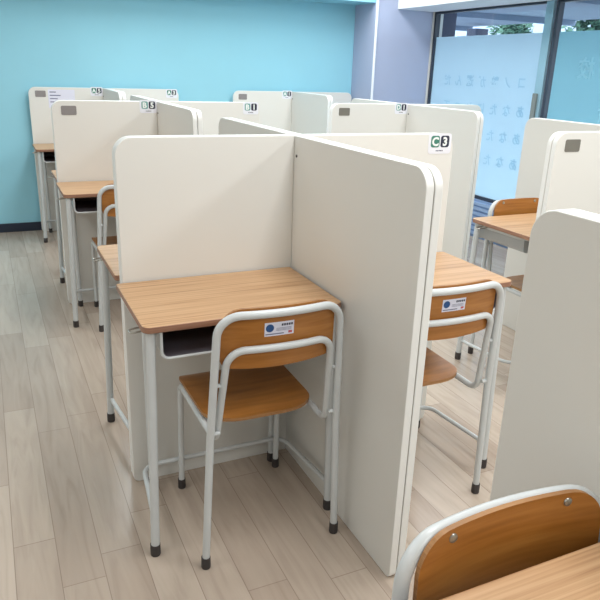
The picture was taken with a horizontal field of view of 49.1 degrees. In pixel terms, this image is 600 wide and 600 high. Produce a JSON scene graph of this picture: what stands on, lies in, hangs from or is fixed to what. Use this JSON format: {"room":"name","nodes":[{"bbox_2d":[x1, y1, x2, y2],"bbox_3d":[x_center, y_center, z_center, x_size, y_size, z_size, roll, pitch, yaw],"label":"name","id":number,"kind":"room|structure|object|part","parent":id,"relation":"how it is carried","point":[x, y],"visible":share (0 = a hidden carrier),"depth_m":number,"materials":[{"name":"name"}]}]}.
{"room":"study room","nodes":[
{"label":"study room","id":0,"kind":"room"},
{"bbox_2d":[0,0,355,223],"bbox_3d":[-1.775,-1.892,5.604,6.420,2.550,0.100,-7,21,-24],"label":"wall","id":1,"kind":"structure","parent":0,"point":[204,50],"depth_m":5.69,"materials":[{"name":"blue paint"}]},
{"bbox_2d":[0,222,41,232],"bbox_3d":[-2.071,-0.674,5.843,5.605,0.075,0.012,-7,21,-24],"label":"baseboard","id":2,"kind":"structure","parent":1,"relation":"attached to","point":[27,226],"depth_m":5.68,"materials":[{"name":"black plastic"}]},
{"bbox_2d":[293,0,375,5],"bbox_3d":[-1.922,-2.725,4.943,5.605,0.550,0.380,-7,21,-24],"label":"trim","id":3,"kind":"structure","parent":1,"relation":"attached to","point":[344,2],"depth_m":6.04,"materials":[{"name":"white paint"}]},
{"bbox_2d":[0,230,514,599],"bbox_3d":[0.082,0.788,2.166,6.420,0.100,9.200,-7,21,-24],"label":"floor","id":4,"kind":"structure","parent":0,"point":[75,524],"depth_m":2.33,"materials":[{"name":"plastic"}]},
{"bbox_2d":[32,143,56,242],"bbox_3d":[-1.880,-0.916,5.535,0.656,0.749,0.405,-7,21,-24],"label":"school desk","id":5,"kind":"object","parent":4,"relation":"on","point":[46,152],"visible":0.49,"depth_m":5.33,"materials":[{"name":"metal"}]},
{"bbox_3d":[-2.064,-0.831,5.265,0.026,0.701,0.045,17,24,36],"label":"leg","id":6,"kind":"part","parent":5,"relation":"part of","materials":[{"name":"grey paint"}]},
{"bbox_3d":[-2.076,-0.953,5.610,0.187,0.699,0.024,-7,21,-24],"label":"leg","id":7,"kind":"part","parent":5,"relation":"part of","materials":[{"name":"grey paint"}]},
{"bbox_2d":[41,152,54,162],"bbox_3d":[-1.854,-1.200,5.399,0.512,0.087,0.319,-7,21,-24],"label":"tray","id":8,"kind":"object","parent":5,"relation":"on","point":[48,157],"depth_m":5.37,"materials":[{"name":"grey paint"}]},
{"bbox_2d":[48,170,65,282],"bbox_3d":[-1.241,-0.444,4.256,0.656,0.749,0.405,-7,21,-24],"label":"school desk","id":9,"kind":"object","parent":4,"relation":"on","point":[53,172],"visible":0.12,"depth_m":4.29,"materials":[{"name":"metal"}]},
{"bbox_3d":[-1.575,-0.472,4.293,0.045,0.701,0.026,2,19,1],"label":"leg","id":10,"kind":"part","parent":9,"relation":"part of","materials":[{"name":"grey paint"}]},
{"bbox_2d":[56,180,115,327],"bbox_3d":[-1.056,-0.293,3.845,0.656,0.749,0.405,-7,21,-24],"label":"school desk","id":11,"kind":"object","parent":4,"relation":"on","point":[81,197],"visible":0.48,"depth_m":3.64,"materials":[{"name":"wood"}]},
{"bbox_3d":[-1.240,-0.208,3.576,0.026,0.701,0.045,17,24,36],"label":"leg","id":12,"kind":"part","parent":11,"relation":"part of","materials":[{"name":"grey paint"}]},
{"bbox_3d":[-1.252,-0.329,3.921,0.187,0.699,0.024,-7,21,-24],"label":"leg","id":13,"kind":"part","parent":11,"relation":"part of","materials":[{"name":"grey paint"}]},
{"bbox_2d":[71,197,101,213],"bbox_3d":[-1.031,-0.576,3.710,0.512,0.087,0.319,-7,21,-24],"label":"tray","id":14,"kind":"object","parent":11,"relation":"on","point":[80,204],"depth_m":3.64,"materials":[{"name":"grey paint"}]},
{"bbox_3d":[-1.058,-0.034,3.922,0.592,0.017,0.320,-7,21,-24],"label":"foot rail","id":15,"kind":"part","parent":11,"relation":"part of","materials":[{"name":"grey metal"}]},
{"bbox_2d":[91,184,116,331],"bbox_3d":[-0.971,-0.294,3.752,0.453,0.818,0.494,-7,21,-24],"label":"chair","id":16,"kind":"object","parent":4,"relation":"on","point":[106,194],"visible":0.25,"depth_m":3.47,"materials":[{"name":"grey paint"}]},
{"bbox_3d":[-1.232,-0.142,3.942,0.020,0.331,0.032,-11,23,-33],"label":"leg","id":17,"kind":"part","parent":16,"relation":"part of","materials":[{"name":"grey paint"}]},
{"bbox_3d":[-1.085,-0.039,3.573,0.038,0.391,0.022,-2,20,-11],"label":"leg","id":18,"kind":"part","parent":16,"relation":"part of","materials":[{"name":"grey paint"}]},
{"bbox_3d":[-0.963,-0.412,3.703,0.392,0.356,0.470,-7,21,-24],"label":"seat frame","id":19,"kind":"part","parent":16,"relation":"part of","materials":[{"name":"grey paint"}]},
{"bbox_3d":[-0.998,-0.331,3.804,0.359,0.025,0.360,-7,21,-24],"label":"seat","id":20,"kind":"part","parent":16,"relation":"part of","materials":[{"name":"orange wood"}]},
{"bbox_3d":[-0.876,-0.423,3.503,0.414,0.396,0.070,-7,21,-24],"label":"frame","id":21,"kind":"part","parent":16,"relation":"part of","materials":[{"name":"grey paint"}]},
{"bbox_3d":[-0.875,-0.531,3.471,0.335,0.178,0.038,-7,21,-24],"label":"backrest","id":22,"kind":"part","parent":16,"relation":"part of","materials":[{"name":"orange wood"}]},
{"bbox_2d":[92,244,128,429],"bbox_3d":[-0.431,0.176,2.577,0.656,0.749,0.405,-7,21,-24],"label":"school desk","id":23,"kind":"object","parent":4,"relation":"on","point":[108,254],"visible":0.27,"depth_m":2.56,"materials":[{"name":"metal"}]},
{"bbox_3d":[-0.765,0.148,2.613,0.045,0.701,0.026,2,19,1],"label":"leg","id":24,"kind":"part","parent":23,"relation":"part of","materials":[{"name":"grey paint"}]},
{"bbox_3d":[-0.447,0.425,2.679,0.592,0.017,0.320,-7,21,-24],"label":"foot rail","id":25,"kind":"part","parent":23,"relation":"part of","materials":[{"name":"grey metal"}]},
{"bbox_2d":[51,95,259,303],"bbox_3d":[-0.853,-0.620,4.103,1.270,1.208,1.011,11,21,25],"label":"partition","id":26,"kind":"structure","parent":4,"relation":"on","point":[85,132],"depth_m":3.83,"materials":[{"name":"white laminate"}]},
{"bbox_3d":[-1.297,-1.064,3.685,0.082,0.050,0.002,-7,21,-24],"label":"grey plate","id":27,"kind":"part","parent":26,"relation":"part of","materials":[{"name":"grey plastic"}]},
{"bbox_3d":[-1.146,-0.583,3.982,0.589,1.200,0.024,-7,21,-24],"label":"panel","id":28,"kind":"part","parent":26,"relation":"part of","materials":[{"name":"white laminate"}]},
{"bbox_3d":[-1.135,-0.575,3.960,0.589,1.200,0.024,-7,21,-24],"label":"panel","id":29,"kind":"part","parent":26,"relation":"part of","materials":[{"name":"white laminate"}]},
{"bbox_3d":[-0.865,-0.615,4.099,0.024,1.200,1.578,-7,21,-24],"label":"panel","id":30,"kind":"part","parent":26,"relation":"part of","materials":[{"name":"white laminate"}]},
{"bbox_3d":[-0.841,-0.618,4.110,0.024,1.200,1.578,-7,21,-24],"label":"panel","id":31,"kind":"part","parent":26,"relation":"part of","materials":[{"name":"white laminate"}]},
{"bbox_3d":[-0.549,-0.647,4.221,0.603,1.200,0.024,-7,21,-24],"label":"panel","id":32,"kind":"part","parent":26,"relation":"part of","materials":[{"name":"white laminate"}]},
{"bbox_2d":[28,87,351,230],"bbox_3d":[-0.710,-1.216,5.809,2.998,1.208,0.783,-7,21,-24],"label":"partition","id":33,"kind":"structure","parent":4,"relation":"on","point":[298,112],"depth_m":5.77,"materials":[{"name":"white laminate"}]},
{"bbox_3d":[-2.124,-1.687,5.373,0.082,0.050,0.002,-7,21,-24],"label":"grey plate","id":34,"kind":"part","parent":33,"relation":"part of","materials":[{"name":"grey plastic"}]},
{"bbox_2d":[48,89,74,107],"bbox_3d":[-1.977,-1.670,5.451,0.210,0.145,0.002,-7,21,-24],"label":"paper notice","id":35,"kind":"object","parent":33,"relation":"attached to","point":[53,95],"visible":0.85,"depth_m":5.43,"materials":[{"name":"white paper"}]},
{"bbox_3d":[-1.962,-1.198,5.648,0.589,1.200,0.024,-7,21,-24],"label":"panel","id":36,"kind":"part","parent":33,"relation":"part of","materials":[{"name":"white laminate"}]},
{"bbox_3d":[-1.525,-1.113,5.448,0.024,1.200,0.783,-7,21,-24],"label":"panel","id":37,"kind":"part","parent":33,"relation":"part of","materials":[{"name":"white laminate"}]},
{"bbox_3d":[-1.502,-1.116,5.458,0.024,1.200,0.783,-7,21,-24],"label":"panel","id":38,"kind":"part","parent":33,"relation":"part of","materials":[{"name":"white laminate"}]},
{"bbox_3d":[-1.375,-1.270,5.909,0.603,1.200,0.024,-7,21,-24],"label":"panel","id":39,"kind":"part","parent":33,"relation":"part of","materials":[{"name":"white laminate"}]},
{"bbox_3d":[-0.530,-1.882,6.082,0.082,0.050,0.002,-7,21,-24],"label":"grey plate","id":40,"kind":"part","parent":33,"relation":"part of","materials":[{"name":"grey plastic"}]},
{"bbox_3d":[-0.368,-1.393,6.356,0.589,1.200,0.024,-7,21,-24],"label":"panel","id":41,"kind":"part","parent":33,"relation":"part of","materials":[{"name":"white laminate"}]},
{"bbox_3d":[0.069,-1.308,6.157,0.024,1.200,0.783,-7,21,-24],"label":"panel","id":42,"kind":"part","parent":33,"relation":"part of","materials":[{"name":"white laminate"}]},
{"bbox_3d":[0.093,-1.311,6.167,0.024,1.200,0.783,-7,21,-24],"label":"panel","id":43,"kind":"part","parent":33,"relation":"part of","materials":[{"name":"white laminate"}]},
{"bbox_3d":[0.219,-1.465,6.617,0.603,1.200,0.024,-7,21,-24],"label":"panel","id":44,"kind":"part","parent":33,"relation":"part of","materials":[{"name":"white laminate"}]},
{"bbox_2d":[116,267,340,556],"bbox_3d":[-0.238,0.331,2.154,0.656,0.749,0.405,-7,21,-24],"label":"school desk","id":45,"kind":"object","parent":4,"relation":"on","point":[180,316],"visible":0.82,"depth_m":1.98,"materials":[{"name":"laminate"}]},
{"bbox_3d":[-0.434,0.295,2.229,0.187,0.699,0.024,-7,21,-24],"label":"leg","id":46,"kind":"part","parent":45,"relation":"part of","materials":[{"name":"grey paint"}]},
{"bbox_3d":[-0.421,0.416,1.885,0.026,0.701,0.045,17,24,36],"label":"leg","id":47,"kind":"part","parent":45,"relation":"part of","materials":[{"name":"grey paint"}]},
{"bbox_2d":[155,325,215,359],"bbox_3d":[-0.212,0.048,2.018,0.512,0.087,0.319,-7,21,-24],"label":"tray","id":48,"kind":"object","parent":45,"relation":"on","point":[173,341],"depth_m":1.88,"materials":[{"name":"grey paint"}]},
{"bbox_3d":[-0.240,0.590,2.231,0.592,0.017,0.320,-7,21,-24],"label":"foot rail","id":49,"kind":"part","parent":45,"relation":"part of","materials":[{"name":"grey metal"}]},
{"bbox_3d":[-0.173,0.263,2.345,0.187,0.699,0.024,-7,21,-24],"label":"leg","id":50,"kind":"part","parent":45,"relation":"part of","materials":[{"name":"grey paint"}]},
{"bbox_3d":[0.096,0.353,2.115,0.045,0.701,0.026,2,19,1],"label":"leg","id":51,"kind":"part","parent":45,"relation":"part of","materials":[{"name":"grey paint"}]},
{"bbox_2d":[177,299,343,569],"bbox_3d":[-0.148,0.330,2.064,0.453,0.818,0.494,-7,21,-23],"label":"chair","id":52,"kind":"object","parent":4,"relation":"on","point":[252,346],"visible":1,"depth_m":1.86,"materials":[{"name":"grey paint"}]},
{"bbox_3d":[-0.408,0.480,2.255,0.020,0.331,0.032,-11,23,-33],"label":"leg","id":53,"kind":"part","parent":52,"relation":"part of","materials":[{"name":"grey paint"}]},
{"bbox_3d":[-0.264,0.584,1.885,0.038,0.391,0.022,-2,20,-10],"label":"leg","id":54,"kind":"part","parent":52,"relation":"part of","materials":[{"name":"grey paint"}]},
{"bbox_3d":[-0.175,0.292,2.115,0.359,0.025,0.360,-7,21,-23],"label":"seat","id":55,"kind":"part","parent":52,"relation":"part of","materials":[{"name":"orange wood"}]},
{"bbox_3d":[-0.141,0.211,2.014,0.392,0.356,0.470,-7,21,-23],"label":"seat frame","id":56,"kind":"part","parent":52,"relation":"part of","materials":[{"name":"grey paint"}]},
{"bbox_3d":[-0.055,0.200,1.813,0.414,0.396,0.070,-7,21,-23],"label":"frame","id":57,"kind":"part","parent":52,"relation":"part of","materials":[{"name":"grey paint"}]},
{"bbox_3d":[-0.085,0.442,2.396,0.020,0.331,0.032,-3,20,-14],"label":"leg","id":58,"kind":"part","parent":52,"relation":"part of","materials":[{"name":"grey paint"}]},
{"bbox_3d":[-0.054,0.093,1.782,0.335,0.178,0.038,-7,21,-23],"label":"backrest","id":59,"kind":"part","parent":52,"relation":"part of","materials":[{"name":"orange wood"}]},
{"bbox_3d":[0.108,0.539,2.047,0.038,0.391,0.022,-13,24,-36],"label":"leg","id":60,"kind":"part","parent":52,"relation":"part of","materials":[{"name":"grey paint"}]},
{"bbox_2d":[112,118,452,575],"bbox_3d":[-0.026,0.006,2.416,1.270,1.202,1.011,11,21,25],"label":"partition","id":61,"kind":"structure","parent":4,"relation":"on","point":[360,216],"depth_m":2.07,"materials":[{"name":"white laminate"}]},
{"bbox_3d":[-0.320,0.040,2.294,0.589,1.200,0.024,-7,21,-24],"label":"panel","id":62,"kind":"part","parent":61,"relation":"part of","materials":[{"name":"white laminate"}]},
{"bbox_3d":[-0.309,0.048,2.272,0.589,1.200,0.024,-7,21,-24],"label":"panel","id":63,"kind":"part","parent":61,"relation":"part of","materials":[{"name":"white laminate"}]},
{"bbox_3d":[-0.038,0.008,2.411,0.024,1.200,1.578,-7,21,-24],"label":"panel","id":64,"kind":"part","parent":61,"relation":"part of","materials":[{"name":"white laminate"}]},
{"bbox_3d":[-0.014,0.005,2.422,0.024,1.200,1.578,-7,21,-24],"label":"panel","id":65,"kind":"part","parent":61,"relation":"part of","materials":[{"name":"white laminate"}]},
{"bbox_3d":[0.267,-0.032,2.555,0.603,1.200,0.024,-7,21,-24],"label":"panel","id":66,"kind":"part","parent":61,"relation":"part of","materials":[{"name":"white laminate"}]},
{"bbox_3d":[0.278,-0.024,2.533,0.603,1.200,0.024,-7,21,-24],"label":"panel","id":67,"kind":"part","parent":61,"relation":"part of","materials":[{"name":"white laminate"}]},
{"bbox_2d":[328,98,483,260],"bbox_3d":[0.741,-0.815,4.812,1.270,1.208,1.011,11,21,25],"label":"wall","id":68,"kind":"structure","parent":4,"relation":"on","point":[464,122],"depth_m":4.29,"materials":[{"name":"white laminate"}]},
{"bbox_3d":[0.297,-1.259,4.394,0.082,0.050,0.002,-7,21,-24],"label":"grey plate","id":69,"kind":"part","parent":68,"relation":"part of","materials":[{"name":"grey plastic"}]},
{"bbox_3d":[0.448,-0.778,4.691,0.589,1.200,0.024,-7,21,-24],"label":"panel","id":70,"kind":"part","parent":68,"relation":"part of","materials":[{"name":"white laminate"}]},
{"bbox_3d":[0.459,-0.770,4.669,0.589,1.200,0.024,-7,21,-24],"label":"panel","id":71,"kind":"part","parent":68,"relation":"part of","materials":[{"name":"white laminate"}]},
{"bbox_3d":[1.045,-0.842,4.929,0.603,1.200,0.024,-7,21,-24],"label":"panel","id":72,"kind":"part","parent":68,"relation":"part of","materials":[{"name":"white laminate"}]},
{"bbox_2d":[422,279,503,493],"bbox_3d":[0.370,0.268,2.288,0.453,0.818,0.494,-7,21,-24],"label":"chair","id":73,"kind":"object","parent":4,"relation":"on","point":[460,309],"visible":0.48,"depth_m":2.06,"materials":[{"name":"grey paint"}]},
{"bbox_3d":[0.343,0.231,2.340,0.359,0.025,0.360,-7,21,-24],"label":"seat","id":74,"kind":"part","parent":73,"relation":"part of","materials":[{"name":"orange wood"}]},
{"bbox_3d":[0.377,0.150,2.239,0.392,0.356,0.470,-7,21,-24],"label":"seat frame","id":75,"kind":"part","parent":73,"relation":"part of","materials":[{"name":"grey paint"}]},
{"bbox_3d":[0.466,0.031,2.007,0.335,0.178,0.038,-7,21,-24],"label":"backrest","id":76,"kind":"part","parent":73,"relation":"part of","materials":[{"name":"orange wood"}]},
{"bbox_3d":[0.465,0.139,2.038,0.414,0.396,0.070,-7,21,-24],"label":"frame","id":77,"kind":"part","parent":73,"relation":"part of","materials":[{"name":"grey paint"}]},
{"bbox_3d":[0.627,0.478,2.273,0.038,0.391,0.022,-13,24,-37],"label":"leg","id":78,"kind":"part","parent":73,"relation":"part of","materials":[{"name":"grey paint"}]},
{"bbox_2d":[418,252,510,468],"bbox_3d":[0.363,0.258,2.421,0.656,0.749,0.405,-7,21,-24],"label":"school desk","id":79,"kind":"object","parent":4,"relation":"on","point":[449,269],"visible":0.27,"depth_m":2.37,"materials":[{"name":"wood"}]},
{"bbox_3d":[0.428,0.189,2.612,0.187,0.699,0.024,-7,21,-24],"label":"leg","id":80,"kind":"part","parent":79,"relation":"part of","materials":[{"name":"grey paint"}]},
{"bbox_3d":[0.361,0.517,2.498,0.592,0.017,0.320,-7,21,-24],"label":"foot rail","id":81,"kind":"part","parent":79,"relation":"part of","materials":[{"name":"grey metal"}]},
{"bbox_3d":[0.697,0.279,2.382,0.045,0.701,0.026,2,19,1],"label":"leg","id":82,"kind":"part","parent":79,"relation":"part of","materials":[{"name":"grey paint"}]},
{"bbox_2d":[493,293,496,310],"bbox_3d":[0.389,-0.025,2.286,0.512,0.087,0.319,-7,21,-24],"label":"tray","id":83,"kind":"object","parent":79,"relation":"on","point":[496,293],"depth_m":2.27,"materials":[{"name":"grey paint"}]},
{"bbox_2d":[391,484,599,599],"bbox_3d":[0.383,0.755,0.909,0.467,0.818,0.494,-7,21,-24],"label":"chair","id":84,"kind":"object","parent":4,"relation":"on","point":[483,543],"visible":0.83,"depth_m":0.97,"materials":[{"name":"grey paint"}]},
{"bbox_2d":[455,213,536,363],"bbox_3d":[1.183,-0.020,3.289,0.656,0.749,0.405,-7,21,-24],"label":"school desk","id":85,"kind":"object","parent":4,"relation":"on","point":[511,231],"visible":0.41,"depth_m":3.15,"materials":[{"name":"wood"}]},
{"bbox_3d":[0.849,-0.048,3.326,0.045,0.701,0.026,2,19,1],"label":"leg","id":86,"kind":"part","parent":85,"relation":"part of","materials":[{"name":"grey paint"}]},
{"bbox_3d":[1.168,0.229,3.392,0.592,0.017,0.320,-7,21,-24],"label":"foot rail","id":87,"kind":"part","parent":85,"relation":"part of","materials":[{"name":"grey metal"}]},
{"bbox_3d":[1.194,-0.342,3.175,0.551,0.027,0.337,-7,21,-24],"label":"frame","id":88,"kind":"part","parent":85,"relation":"part of","materials":[{"name":"grey paint"}]},
{"bbox_2d":[479,227,528,252],"bbox_3d":[1.178,-0.327,3.217,0.512,0.087,0.319,-7,21,-24],"label":"tray","id":89,"kind":"object","parent":85,"relation":"on","point":[502,238],"depth_m":3.06,"materials":[{"name":"grey paint"}]},
{"bbox_2d":[468,198,538,353],"bbox_3d":[1.197,-0.067,3.319,0.453,0.818,0.494,-7,21,-24],"label":"chair","id":90,"kind":"object","parent":4,"relation":"on","point":[513,206],"visible":0.3,"depth_m":3.36,"materials":[{"name":"grey paint"}]},
{"bbox_3d":[0.928,0.071,3.457,0.038,0.391,0.022,-13,24,-37],"label":"leg","id":91,"kind":"part","parent":90,"relation":"part of","materials":[{"name":"grey paint"}]},
{"bbox_3d":[1.115,-0.330,3.431,0.414,0.396,0.070,-7,21,-24],"label":"frame","id":92,"kind":"part","parent":90,"relation":"part of","materials":[{"name":"grey paint"}]},
{"bbox_3d":[1.198,-0.190,3.283,0.392,0.356,0.470,-7,21,-24],"label":"seat frame","id":93,"kind":"part","parent":90,"relation":"part of","materials":[{"name":"grey paint"}]},
{"bbox_3d":[1.226,-0.062,3.256,0.359,0.025,0.360,-7,21,-24],"label":"seat","id":94,"kind":"part","parent":90,"relation":"part of","materials":[{"name":"orange wood"}]},
{"bbox_3d":[1.122,-0.433,3.388,0.335,0.178,0.038,-7,21,-24],"label":"backrest","id":95,"kind":"part","parent":90,"relation":"part of","materials":[{"name":"orange wood"}]},
{"bbox_2d":[440,542,599,599],"bbox_3d":[0.395,0.799,0.890,0.656,0.749,0.405,-7,21,-24],"label":"school desk","id":96,"kind":"object","parent":4,"relation":"on","point":[575,575],"visible":1,"depth_m":0.91,"materials":[{"name":"wood"}]},
{"bbox_2d":[490,209,599,500],"bbox_3d":[0.741,0.645,0.681,1.270,1.200,1.011,11,21,25],"label":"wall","id":97,"kind":"structure","parent":4,"relation":"on","point":[549,436],"depth_m":1.14,"materials":[{"name":"white laminate"}]},
{"bbox_3d":[0.752,0.643,0.686,0.024,1.200,1.578,-7,21,-24],"label":"panel","id":98,"kind":"part","parent":97,"relation":"part of","materials":[{"name":"white laminate"}]},
{"bbox_2d":[502,118,599,330],"bbox_3d":[1.568,-0.188,3.125,1.270,1.200,1.011,11,21,25],"label":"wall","id":99,"kind":"structure","parent":4,"relation":"on","point":[559,166],"depth_m":2.82,"materials":[{"name":"white laminate"}]},
{"bbox_3d":[1.274,-0.155,3.003,0.589,1.200,0.024,-7,21,-24],"label":"panel","id":100,"kind":"part","parent":99,"relation":"part of","materials":[{"name":"white laminate"}]},
{"bbox_3d":[1.285,-0.147,2.981,0.589,1.200,0.024,-7,21,-24],"label":"panel","id":101,"kind":"part","parent":99,"relation":"part of","materials":[{"name":"white laminate"}]},
{"bbox_3d":[1.124,-0.636,2.706,0.082,0.050,0.002,-7,21,-24],"label":"grey plate","id":102,"kind":"part","parent":99,"relation":"part of","materials":[{"name":"grey plastic"}]},
{"bbox_2d":[351,0,432,103],"bbox_3d":[0.878,-2.123,6.516,0.615,2.550,0.415,-7,21,-24],"label":"wall column","id":103,"kind":"structure","parent":0,"point":[403,36],"depth_m":6.25,"materials":[{"name":"purple paint"}]},
{"bbox_2d":[370,0,378,99],"bbox_3d":[0.684,-2.021,6.207,0.022,2.550,0.020,-7,21,-24],"label":"trim","id":104,"kind":"structure","parent":103,"relation":"attached to","point":[377,3],"depth_m":6.09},
{"bbox_2d":[425,12,443,103],"bbox_3d":[3.003,-0.813,3.005,0.120,2.550,9.000,-7,21,-24],"label":"wall","id":105,"kind":"structure","parent":0,"point":[442,15],"depth_m":6.34,"materials":[{"name":"white paint"}]},
{"bbox_2d":[398,0,550,11],"bbox_3d":[1.863,-2.411,4.487,0.400,0.595,3.685,-7,21,-24],"label":"trim","id":106,"kind":"structure","parent":105,"relation":"attached to","point":[414,5],"depth_m":5.59,"materials":[{"name":"white paint"}]},
{"bbox_2d":[470,198,507,248],"bbox_3d":[1.962,-0.522,5.406,0.137,0.340,3.380,-7,21,-24],"label":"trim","id":107,"kind":"structure","parent":105,"relation":"attached to","point":[480,208],"depth_m":5.93,"materials":[{"name":"blue"}]},
{"bbox_2d":[427,0,557,202],"bbox_3d":[1.588,-1.739,5.856,0.082,1.630,1.535,-7,21,-24],"label":"window","id":108,"kind":"structure","parent":105,"relation":"in","point":[505,75],"depth_m":5.67,"materials":[{"name":"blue glass"}]},
{"bbox_3d":[1.857,-1.527,5.229,0.017,0.225,0.042,-7,21,-24],"label":"handle","id":109,"kind":"part","parent":108,"relation":"part of","materials":[{"name":"silver metal"}]},
{"bbox_2d":[455,0,599,30],"bbox_3d":[3.224,-2.784,5.905,3.060,0.245,13.000,-7,21,-24],"label":"entrance canopy","id":110,"kind":"object","parent":105,"relation":"attached to","point":[590,9],"visible":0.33,"depth_m":7.99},
{"bbox_2d":[541,0,599,123],"bbox_3d":[2.312,-1.206,4.416,0.050,1.630,1.830,-7,21,-24],"label":"window","id":111,"kind":"structure","parent":105,"relation":"in","point":[572,86],"depth_m":4.90,"materials":[{"name":"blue glass"}]},
{"label":"outside","id":112,"kind":"structure","parent":0,"visible":0},
{"bbox_3d":[16.408,-4.032,17.766,36.860,0.280,65.000,-7,21,-24],"label":"ground","id":113,"kind":"structure","parent":112,"visible":0},
{"bbox_2d":[442,13,456,36],"bbox_3d":[1.542,-2.159,7.458,0.280,2.075,0.280,-7,21,-24],"label":"post","id":114,"kind":"object","parent":113,"relation":"on","point":[449,20],"visible":0.02,"depth_m":7.08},
{"bbox_2d":[466,28,488,35],"bbox_3d":[2.634,-3.086,10.196,0.320,2.075,0.320,-7,21,-24],"label":"post","id":115,"kind":"object","parent":113,"relation":"on","point":[475,31],"visible":0.17,"depth_m":9.77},
{"bbox_2d":[486,23,533,34],"bbox_3d":[3.902,-4.109,12.267,0.920,2.713,0.887,-7,21,-24],"label":"street tree","id":116,"kind":"object","parent":113,"relation":"on","point":[513,28],"visible":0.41,"depth_m":11.85,"materials":[{"name":"green plant"}]},
{"bbox_2d":[455,20,590,35],"bbox_3d":[11.013,-8.805,22.160,4.250,5.450,14.200,-7,21,-24],"label":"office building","id":117,"kind":"structure","parent":113,"relation":"on","point":[538,28],"depth_m":23.21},
{"bbox_2d":[561,19,599,31],"bbox_3d":[4.692,-3.556,10.679,1.116,2.777,1.064,-7,21,-24],"label":"street tree","id":118,"kind":"object","parent":113,"relation":"on","point":[580,25],"visible":0.28,"depth_m":10.31,"materials":[{"name":"green plant"}]}
]}

